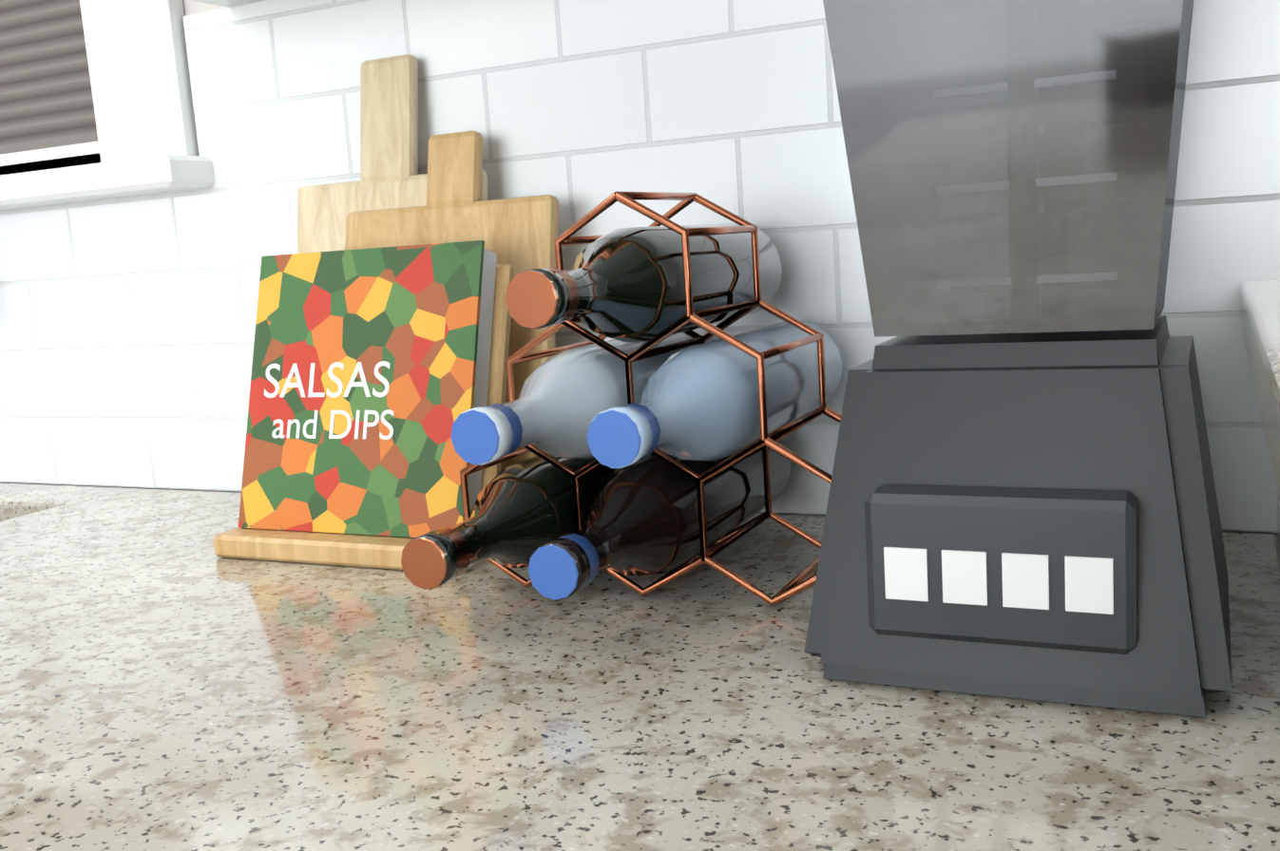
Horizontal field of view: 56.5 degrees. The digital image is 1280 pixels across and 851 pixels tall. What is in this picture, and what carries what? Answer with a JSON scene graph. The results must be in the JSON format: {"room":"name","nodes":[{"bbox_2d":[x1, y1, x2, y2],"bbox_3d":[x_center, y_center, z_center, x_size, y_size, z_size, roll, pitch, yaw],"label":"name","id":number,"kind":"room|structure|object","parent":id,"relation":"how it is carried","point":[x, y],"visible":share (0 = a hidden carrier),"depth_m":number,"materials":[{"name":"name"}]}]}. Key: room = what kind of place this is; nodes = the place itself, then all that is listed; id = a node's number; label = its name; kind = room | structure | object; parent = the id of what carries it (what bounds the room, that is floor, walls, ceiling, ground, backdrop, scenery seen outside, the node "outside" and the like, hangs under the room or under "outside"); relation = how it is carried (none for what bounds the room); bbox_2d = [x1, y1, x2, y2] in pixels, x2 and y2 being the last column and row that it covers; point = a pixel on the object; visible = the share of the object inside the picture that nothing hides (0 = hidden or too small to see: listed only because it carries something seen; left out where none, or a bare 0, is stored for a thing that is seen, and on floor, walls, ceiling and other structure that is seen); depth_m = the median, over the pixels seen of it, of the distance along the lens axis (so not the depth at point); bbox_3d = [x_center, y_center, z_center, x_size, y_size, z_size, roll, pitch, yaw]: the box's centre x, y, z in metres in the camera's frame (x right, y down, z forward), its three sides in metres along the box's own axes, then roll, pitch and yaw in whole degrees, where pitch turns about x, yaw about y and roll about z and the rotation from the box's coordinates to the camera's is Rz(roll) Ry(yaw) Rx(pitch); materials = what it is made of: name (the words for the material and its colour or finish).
{"room":"kitchen","nodes":[
{"label":"kitchen","id":0,"kind":"room"},
{"bbox_2d":[0,0,1279,540],"bbox_3d":[0.674,-0.407,0.708,7.300,2.780,0.150,0,10,26],"label":"wall","id":1,"kind":"structure","parent":0,"point":[192,8],"depth_m":1.16,"materials":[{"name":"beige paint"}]},
{"bbox_2d":[0,0,214,210],"bbox_3d":[-0.923,-0.802,1.360,1.083,1.129,0.207,0,10,26],"label":"window","id":2,"kind":"structure","parent":1,"relation":"in","point":[146,143],"depth_m":1.17,"materials":[{"name":"white paint"}]},
{"bbox_2d":[0,0,98,154],"bbox_3d":[-0.918,-0.732,1.369,0.767,0.867,0.046,0,10,26],"label":"window blind","id":3,"kind":"object","parent":2,"relation":"attached to","point":[46,98],"depth_m":1.28,"materials":[{"name":"grey"}]},
{"bbox_2d":[192,0,265,7],"bbox_3d":[-0.084,-0.870,0.682,1.103,1.029,0.388,0,10,26],"label":"upper cabinet","id":4,"kind":"object","parent":1,"relation":"attached to","point":[228,3],"visible":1,"depth_m":1.11,"materials":[{"name":"white paint"}]},
{"bbox_2d":[0,0,1279,533],"bbox_3d":[-1.034,-0.169,1.486,3.248,0.471,0.008,0,10,26],"label":"backsplash","id":5,"kind":"structure","parent":1,"relation":"attached to","point":[127,327],"depth_m":1.01,"materials":[{"name":"tile"}]},
{"bbox_2d":[256,228,297,266],"bbox_3d":[-0.314,-0.130,1.138,0.118,0.118,0.008,0,10,26],"label":"electrical outlet","id":6,"kind":"object","parent":5,"relation":"attached to","point":[277,242],"visible":0.04,"depth_m":1.14,"materials":[{"name":"white plastic"}]},
{"bbox_3d":[-0.866,1.627,-2.469,7.300,0.060,7.790,0,10,26],"label":"floor","id":7,"kind":"structure","parent":0,"visible":0},
{"bbox_3d":[-0.983,0.585,1.235,0.926,0.884,0.657,0,10,26],"label":"base cabinet","id":8,"kind":"object","parent":7,"relation":"on","visible":0},
{"bbox_2d":[0,483,1279,850],"bbox_3d":[-1.159,0.133,1.237,3.242,0.031,0.641,0,10,26],"label":"countertop","id":9,"kind":"structure","parent":8,"relation":"on","point":[171,679],"depth_m":0.52,"materials":[{"name":"stone"}]},
{"bbox_2d":[213,54,558,570],"bbox_3d":[-0.215,-0.108,0.969,0.275,0.401,0.213,0,10,26],"label":"cutting board","id":10,"kind":"object","parent":9,"relation":"on","point":[391,334],"visible":0.98,"depth_m":0.94,"materials":[{"name":"brown wood"}]},
{"bbox_2d":[459,191,840,607],"bbox_3d":[0.020,-0.026,0.796,0.265,0.255,0.125,0,10,26],"label":"wine rack","id":11,"kind":"object","parent":9,"relation":"on","point":[765,442],"visible":0.69,"depth_m":0.76,"materials":[{"name":"brown metal"}]},
{"bbox_2d":[401,223,842,600],"bbox_3d":[-0.006,-0.019,0.792,0.202,0.221,0.312,0,10,26],"label":"wine bottles","id":12,"kind":"object","parent":11,"relation":"in","point":[695,409],"visible":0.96,"depth_m":0.72,"materials":[{"name":"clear glass"}]},
{"bbox_2d":[804,0,1232,717],"bbox_3d":[0.203,-0.113,0.627,0.197,0.455,0.244,0,10,26],"label":"blender","id":13,"kind":"object","parent":9,"relation":"on","point":[1022,502],"visible":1,"depth_m":0.56,"materials":[{"name":"black plastic"}]},
{"bbox_3d":[0.033,0.645,-0.170,0.114,1.058,2.307,0,10,26],"label":"wall","id":14,"kind":"structure","parent":0,"visible":0},
{"bbox_2d":[1240,280,1279,500],"bbox_3d":[0.121,0.123,-0.399,0.532,0.030,2.462,0,10,26],"label":"bar","id":15,"kind":"object","parent":14,"relation":"on","point":[1260,312],"visible":1,"depth_m":0.48,"materials":[{"name":"stone"}]}
]}

